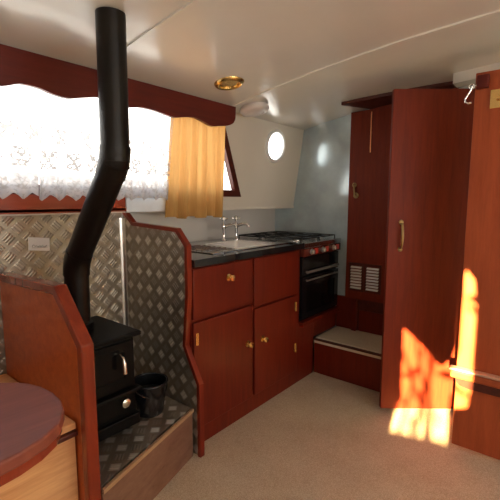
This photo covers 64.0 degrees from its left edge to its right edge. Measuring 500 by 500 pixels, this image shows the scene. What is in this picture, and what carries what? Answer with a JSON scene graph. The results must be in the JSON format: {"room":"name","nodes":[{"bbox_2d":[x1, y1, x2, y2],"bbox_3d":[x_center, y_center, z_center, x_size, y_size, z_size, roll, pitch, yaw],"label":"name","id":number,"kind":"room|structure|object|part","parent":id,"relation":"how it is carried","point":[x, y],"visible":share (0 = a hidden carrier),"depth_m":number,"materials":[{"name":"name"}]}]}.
{"room":"ship interior","nodes":[
{"label":"ship interior","id":0,"kind":"room"},
{"bbox_2d":[0,113,303,215],"bbox_3d":[-0.945,-0.464,1.735,0.292,0.620,3.950,6,9,39],"label":"wall","id":1,"kind":"structure","parent":0,"point":[263,184],"depth_m":2.80,"materials":[{"name":"white paint"}]},
{"bbox_2d":[0,128,240,214],"bbox_3d":[-0.955,-0.428,1.628,0.186,0.572,2.771,6,9,39],"label":"window","id":2,"kind":"structure","parent":1,"relation":"in","point":[12,204],"depth_m":1.82,"materials":[{"name":"brown wood"}]},
{"bbox_3d":[-1.264,-0.150,1.334,0.122,0.080,1.870,6,9,39],"label":"sill","id":3,"kind":"part","parent":2,"relation":"part of","materials":[{"name":"brown wood"}]},
{"bbox_2d":[127,0,204,52],"bbox_3d":[0.674,-0.706,0.628,3.380,0.194,0.025,6,9,39],"label":"trim","id":4,"kind":"structure","parent":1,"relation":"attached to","point":[193,3],"depth_m":1.42,"materials":[{"name":"beige paint"}]},
{"bbox_2d":[265,129,285,162],"bbox_3d":[0.177,-0.752,2.896,0.071,0.238,0.240,6,9,39],"label":"window","id":5,"kind":"structure","parent":1,"relation":"in","point":[278,132],"depth_m":2.91,"materials":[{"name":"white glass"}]},
{"bbox_2d":[233,10,499,106],"bbox_3d":[1.197,-0.793,1.322,3.460,0.194,0.030,6,9,39],"label":"trim","id":6,"kind":"structure","parent":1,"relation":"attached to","point":[491,14],"depth_m":1.81,"materials":[{"name":"beige paint"}]},
{"bbox_2d":[122,209,274,241],"bbox_3d":[-0.285,0.277,2.860,0.030,1.180,1.530,6,9,39],"label":"wall","id":7,"kind":"structure","parent":0,"point":[259,220],"depth_m":2.83,"materials":[{"name":"grey paint"}]},
{"bbox_2d":[0,0,499,129],"bbox_3d":[0.523,-0.744,0.485,3.600,0.325,4.050,6,9,39],"label":"ceiling","id":8,"kind":"structure","parent":0,"point":[268,44],"depth_m":1.66,"materials":[{"name":"beige paint"}]},
{"bbox_2d":[0,44,235,126],"bbox_3d":[-0.921,-0.656,1.432,0.070,0.151,2.552,6,9,39],"label":"pelmet","id":9,"kind":"object","parent":8,"relation":"attached to","point":[52,76],"visible":0.92,"depth_m":1.66,"materials":[{"name":"brown wood"}]},
{"bbox_2d":[0,119,38,198],"bbox_3d":[-1.282,-0.374,1.089,0.092,0.468,1.355,6,9,39],"label":"lace curtain","id":10,"kind":"object","parent":9,"relation":"hanging from","point":[22,183],"visible":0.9,"depth_m":1.58,"materials":[{"name":"white fabric"}]},
{"bbox_2d":[39,126,169,200],"bbox_3d":[-0.635,-0.469,1.873,0.094,0.475,0.675,6,9,39],"label":"lace curtain","id":11,"kind":"object","parent":9,"relation":"hanging from","point":[56,185],"visible":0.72,"depth_m":1.79,"materials":[{"name":"white fabric"}]},
{"bbox_2d":[165,117,225,218],"bbox_3d":[-0.289,-0.464,2.308,0.102,0.562,0.462,6,9,39],"label":"curtain","id":12,"kind":"object","parent":9,"relation":"hanging from","point":[196,153],"visible":0.99,"depth_m":2.27,"materials":[{"name":"orange fabric"}]},
{"bbox_2d":[214,76,243,89],"bbox_3d":[-0.106,-0.849,2.042,0.154,0.038,0.156,6,9,39],"label":"recessed light","id":13,"kind":"object","parent":8,"relation":"in","point":[231,82],"visible":1,"depth_m":2.03,"materials":[{"name":"gold metal"}]},
{"bbox_2d":[240,102,268,116],"bbox_3d":[0.027,-0.859,2.446,0.179,0.065,0.180,6,9,39],"label":"smoke detector","id":14,"kind":"object","parent":8,"relation":"attached to","point":[252,109],"visible":1,"depth_m":2.40,"materials":[{"name":"white plastic"}]},
{"bbox_2d":[341,81,459,108],"bbox_3d":[0.925,-0.964,2.490,0.618,0.087,0.313,6,9,39],"label":"board","id":15,"kind":"object","parent":8,"relation":"attached to","point":[374,101],"visible":0.51,"depth_m":2.53,"materials":[{"name":"brown wood"}]},
{"bbox_2d":[153,351,499,499],"bbox_3d":[0.399,1.157,0.825,3.860,0.060,4.050,6,9,39],"label":"floor","id":16,"kind":"structure","parent":0,"point":[322,437],"depth_m":1.92,"materials":[{"name":"beige carpet"}]},
{"bbox_2d":[0,383,64,486],"bbox_3d":[-0.768,0.762,0.708,0.430,0.748,0.865,6,9,39],"label":"table","id":17,"kind":"object","parent":16,"relation":"on","point":[32,418],"visible":1,"depth_m":0.84,"materials":[{"name":"brown wood"}]},
{"bbox_2d":[0,374,78,499],"bbox_3d":[-1.202,0.851,1.107,0.618,0.473,1.208,6,9,39],"label":"bench","id":18,"kind":"object","parent":16,"relation":"on","point":[54,477],"visible":0.38,"depth_m":1.32,"materials":[{"name":"brown wood"}]},
{"bbox_3d":[-0.990,0.886,0.936,0.020,0.446,1.208,6,9,39],"label":"panel","id":19,"kind":"part","parent":18,"relation":"part of","materials":[{"name":"brown wood"}]},
{"bbox_3d":[-0.973,0.675,0.895,0.026,0.018,1.208,6,9,39],"label":"rail","id":20,"kind":"part","parent":18,"relation":"part of","materials":[{"name":"brown wood"}]},
{"bbox_2d":[0,272,100,499],"bbox_3d":[-0.785,0.567,1.535,0.686,0.931,0.044,6,9,39],"label":"partition panel","id":21,"kind":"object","parent":16,"relation":"on","point":[49,346],"depth_m":1.40,"materials":[{"name":"brown wood"}]},
{"bbox_2d":[99,396,193,499],"bbox_3d":[-0.590,0.881,1.808,0.705,0.243,0.559,6,9,39],"label":"hearth","id":22,"kind":"object","parent":16,"relation":"on","point":[137,462],"visible":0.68,"depth_m":1.64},
{"bbox_2d":[89,316,141,442],"bbox_3d":[-0.685,0.556,1.688,0.388,0.434,0.332,6,9,39],"label":"wood stove","id":23,"kind":"object","parent":22,"relation":"on","point":[116,387],"visible":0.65,"depth_m":1.63,"materials":[{"name":"black metal"}]},
{"bbox_2d":[63,7,130,331],"bbox_3d":[-0.600,-0.227,1.518,0.444,1.165,0.120,6,9,39],"label":"flue pipe","id":24,"kind":"object","parent":23,"relation":"on","point":[112,167],"visible":0.85,"depth_m":1.37,"materials":[{"name":"black metal"}]},
{"bbox_3d":[-0.570,0.473,1.590,0.005,0.137,0.165,6,9,39],"label":"glass","id":25,"kind":"part","parent":23,"relation":"part of","materials":[{"name":"black glass"}]},
{"bbox_3d":[-0.571,0.479,1.590,0.014,0.191,0.242,6,9,39],"label":"stove door","id":26,"kind":"part","parent":23,"relation":"part of","materials":[{"name":"black metal"}]},
{"bbox_3d":[-0.698,0.350,1.673,0.354,0.021,0.332,6,9,39],"label":"plate","id":27,"kind":"part","parent":23,"relation":"part of","materials":[{"name":"black metal"}]},
{"bbox_3d":[-0.571,0.649,1.611,0.013,0.083,0.242,6,9,39],"label":"ash door","id":28,"kind":"part","parent":23,"relation":"part of","materials":[{"name":"black metal"}]},
{"bbox_3d":[-0.512,0.461,1.614,0.043,0.076,0.019,6,9,39],"label":"handle","id":29,"kind":"part","parent":23,"relation":"part of","materials":[{"name":"silver metal"}]},
{"bbox_3d":[-0.513,0.632,1.652,0.022,0.038,0.038,6,9,39],"label":"knob","id":30,"kind":"part","parent":23,"relation":"part of","materials":[{"name":"silver metal"}]},
{"bbox_2d":[135,372,167,417],"bbox_3d":[-0.466,0.676,1.855,0.174,0.155,0.180,6,9,39],"label":"bucket","id":31,"kind":"object","parent":22,"relation":"on","point":[150,398],"visible":0.82,"depth_m":1.81,"materials":[{"name":"black metal"}]},
{"bbox_2d":[119,213,204,457],"bbox_3d":[-0.457,0.385,2.016,0.582,1.171,0.043,6,9,39],"label":"divider","id":32,"kind":"object","parent":16,"relation":"on","point":[156,260],"visible":0.81,"depth_m":1.98,"materials":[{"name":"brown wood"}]},
{"bbox_2d":[189,249,312,440],"bbox_3d":[-0.127,0.456,2.529,0.650,0.908,1.146,6,9,39],"label":"base cabinet","id":33,"kind":"object","parent":16,"relation":"on","point":[248,345],"visible":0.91,"depth_m":2.21,"materials":[{"name":"brown wood"}]},
{"bbox_3d":[-0.131,0.190,2.047,0.017,0.245,0.444,6,9,39],"label":"drawer","id":34,"kind":"part","parent":33,"relation":"part of","materials":[{"name":"brown wood"}]},
{"bbox_3d":[-0.131,0.594,2.097,0.017,0.540,0.444,6,9,39],"label":"cabinet door","id":35,"kind":"part","parent":33,"relation":"part of","materials":[{"name":"brown wood"}]},
{"bbox_3d":[-0.096,0.142,2.041,0.037,0.036,0.036,6,9,39],"label":"knob","id":36,"kind":"part","parent":33,"relation":"part of","materials":[{"name":"gold metal"}]},
{"bbox_2d":[190,237,304,267],"bbox_3d":[-0.197,-0.006,2.404,0.633,0.035,0.954,6,9,39],"label":"countertop","id":37,"kind":"structure","parent":33,"relation":"on","point":[198,259],"depth_m":2.13,"materials":[{"name":"black stone"}]},
{"bbox_2d":[220,216,237,240],"bbox_3d":[-0.140,-0.142,2.651,0.122,0.165,0.053,0,7,-1],"label":"tap","id":38,"kind":"object","parent":37,"relation":"on","point":[223,218],"visible":0.97,"depth_m":2.64,"materials":[{"name":"silver metal"}]},
{"bbox_3d":[-0.128,-0.160,2.640,0.101,0.037,0.024,1,7,9],"label":"spout","id":39,"kind":"part","parent":38,"relation":"part of","materials":[{"name":"silver metal"}]},
{"bbox_2d":[191,239,286,253],"bbox_3d":[-0.143,0.038,2.445,0.445,0.149,0.680,6,9,39],"label":"sink","id":40,"kind":"object","parent":37,"relation":"in","point":[210,247],"visible":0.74,"depth_m":2.45,"materials":[{"name":"metal"}]},
{"bbox_3d":[-0.070,0.033,2.482,0.311,0.149,0.321,6,9,39],"label":"bowl","id":41,"kind":"part","parent":40,"relation":"part of","materials":[{"name":"metal"}]},
{"bbox_2d":[232,216,249,239],"bbox_3d":[-0.060,-0.154,2.747,0.122,0.165,0.053,0,7,-1],"label":"tap","id":42,"kind":"object","parent":37,"relation":"on","point":[235,218],"visible":0.93,"depth_m":2.73,"materials":[{"name":"silver metal"}]},
{"bbox_3d":[-0.049,-0.172,2.736,0.101,0.037,0.024,1,7,9],"label":"spout","id":43,"kind":"part","parent":42,"relation":"part of","materials":[{"name":"silver metal"}]},
{"bbox_2d":[238,231,340,320],"bbox_3d":[0.285,0.159,2.992,0.646,0.552,0.516,6,9,39],"label":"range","id":44,"kind":"object","parent":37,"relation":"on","point":[318,275],"visible":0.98,"depth_m":2.80,"materials":[{"name":"black metal"}]},
{"bbox_3d":[0.275,-0.072,2.972,0.620,0.034,0.516,6,9,39],"label":"hob plate","id":45,"kind":"part","parent":44,"relation":"part of","materials":[{"name":"metal"}]},
{"bbox_2d":[299,257,337,320],"bbox_3d":[0.296,0.191,2.987,0.584,0.490,0.512,6,9,39],"label":"oven","id":46,"kind":"object","parent":44,"relation":"in","point":[318,276],"depth_m":2.78,"materials":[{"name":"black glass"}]},
{"bbox_3d":[0.496,0.088,2.809,0.020,0.124,0.500,6,9,39],"label":"grill door","id":47,"kind":"part","parent":44,"relation":"part of","materials":[{"name":"black metal"}]},
{"bbox_3d":[0.500,-0.004,2.793,0.032,0.052,0.512,6,9,39],"label":"control panel","id":48,"kind":"part","parent":44,"relation":"part of","materials":[{"name":"red metal"}]},
{"bbox_3d":[0.508,0.127,2.791,0.030,0.018,0.432,6,9,39],"label":"handle","id":49,"kind":"part","parent":44,"relation":"part of","materials":[{"name":"silver metal"}]},
{"bbox_3d":[0.000,0.521,2.207,0.037,0.036,0.036,6,9,39],"label":"knob","id":50,"kind":"part","parent":33,"relation":"part of","materials":[{"name":"gold metal"}]},
{"bbox_3d":[0.086,0.516,2.312,0.037,0.036,0.036,6,9,39],"label":"knob","id":51,"kind":"part","parent":33,"relation":"part of","materials":[{"name":"gold metal"}]},
{"bbox_3d":[0.162,0.564,2.453,0.017,0.512,0.442,6,9,39],"label":"cabinet door","id":52,"kind":"part","parent":33,"relation":"part of","materials":[{"name":"brown wood"}]},
{"bbox_2d":[299,306,339,336],"bbox_3d":[0.274,0.508,3.048,0.634,0.151,0.528,6,9,39],"label":"plinth","id":53,"kind":"object","parent":33,"relation":"attached to","point":[322,321],"visible":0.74,"depth_m":2.89,"materials":[{"name":"brown wood"}]},
{"bbox_2d":[314,326,381,391],"bbox_3d":[0.856,0.758,2.732,0.759,0.254,0.359,6,9,39],"label":"step platform","id":54,"kind":"object","parent":16,"relation":"on","point":[341,353],"visible":0.58,"depth_m":2.71,"materials":[{"name":"brown wood"}]},
{"bbox_2d":[336,88,458,335],"bbox_3d":[0.947,-0.192,2.729,0.764,1.627,0.069,6,9,39],"label":"door","id":55,"kind":"structure","parent":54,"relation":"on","point":[361,307],"depth_m":2.81,"materials":[{"name":"brown wood"}]},
{"bbox_3d":[0.773,0.476,2.964,0.036,0.244,0.032,6,9,39],"label":"post","id":56,"kind":"part","parent":55,"relation":"part of","materials":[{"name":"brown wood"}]},
{"bbox_2d":[348,262,363,291],"bbox_3d":[0.767,0.197,2.898,0.114,0.206,0.017,6,9,39],"label":"vent grille","id":57,"kind":"object","parent":55,"relation":"attached to","point":[355,269],"depth_m":2.90,"materials":[{"name":"grey metal"}]},
{"bbox_3d":[0.966,0.493,2.838,0.764,0.242,0.010,6,9,39],"label":"kick panel","id":58,"kind":"part","parent":55,"relation":"part of","materials":[{"name":"brown wood"}]},
{"bbox_2d":[364,264,381,294],"bbox_3d":[0.863,0.207,2.821,0.120,0.206,0.017,6,9,39],"label":"vent grille","id":59,"kind":"object","parent":55,"relation":"attached to","point":[372,272],"depth_m":2.82,"materials":[{"name":"grey metal"}]},
{"bbox_2d":[379,88,474,408],"bbox_3d":[0.986,0.037,2.184,0.470,1.765,0.070,0,7,1],"label":"door","id":60,"kind":"structure","parent":16,"relation":"on","point":[431,137],"depth_m":2.18,"materials":[{"name":"brown wood"}]},
{"bbox_3d":[0.819,-0.075,2.157,0.026,0.175,0.039,0,7,1],"label":"handle","id":61,"kind":"part","parent":60,"relation":"part of","materials":[{"name":"gold metal"}]},
{"bbox_2d":[449,69,499,459],"bbox_3d":[1.245,0.115,1.651,0.738,1.742,0.074,6,9,39],"label":"door","id":62,"kind":"structure","parent":16,"relation":"on","point":[476,414],"depth_m":1.82,"materials":[{"name":"brown wood"}]},
{"bbox_3d":[1.243,0.615,1.697,0.720,0.040,0.036,6,9,39],"label":"rail","id":63,"kind":"part","parent":62,"relation":"part of","materials":[{"name":"brown wood"}]},
{"bbox_3d":[1.066,-0.648,1.708,0.070,0.078,0.004,6,9,39],"label":"brass plate","id":64,"kind":"part","parent":62,"relation":"part of","materials":[{"name":"gold metal"}]},
{"bbox_2d":[275,85,471,350],"bbox_3d":[1.654,-0.038,2.239,3.790,1.960,0.040,6,9,39],"label":"wall","id":65,"kind":"structure","parent":0,"point":[320,205],"depth_m":3.05,"materials":[{"name":"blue paint"}]},
{"bbox_2d":[453,62,499,87],"bbox_3d":[1.734,-0.894,1.778,1.500,0.108,0.100,6,9,39],"label":"trim","id":66,"kind":"structure","parent":65,"relation":"attached to","point":[467,77],"depth_m":2.17,"materials":[{"name":"beige paint"}]},
{"bbox_3d":[-1.505,0.460,1.317,0.128,1.200,2.420,6,9,39],"label":"wall","id":67,"kind":"structure","parent":0,"visible":0},
{"bbox_2d":[0,213,122,374],"bbox_3d":[-1.262,0.334,1.487,0.010,0.918,1.814,6,9,39],"label":"panel","id":68,"kind":"object","parent":67,"relation":"attached to","point":[105,281],"visible":0.2,"depth_m":1.88,"materials":[{"name":"silver metal"}]},
{"bbox_2d":[28,237,49,250],"bbox_3d":[-0.953,-0.026,1.809,0.004,0.070,0.093,6,9,39],"label":"sign","id":69,"kind":"object","parent":68,"relation":"attached to","point":[34,243],"visible":1,"depth_m":1.81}
]}

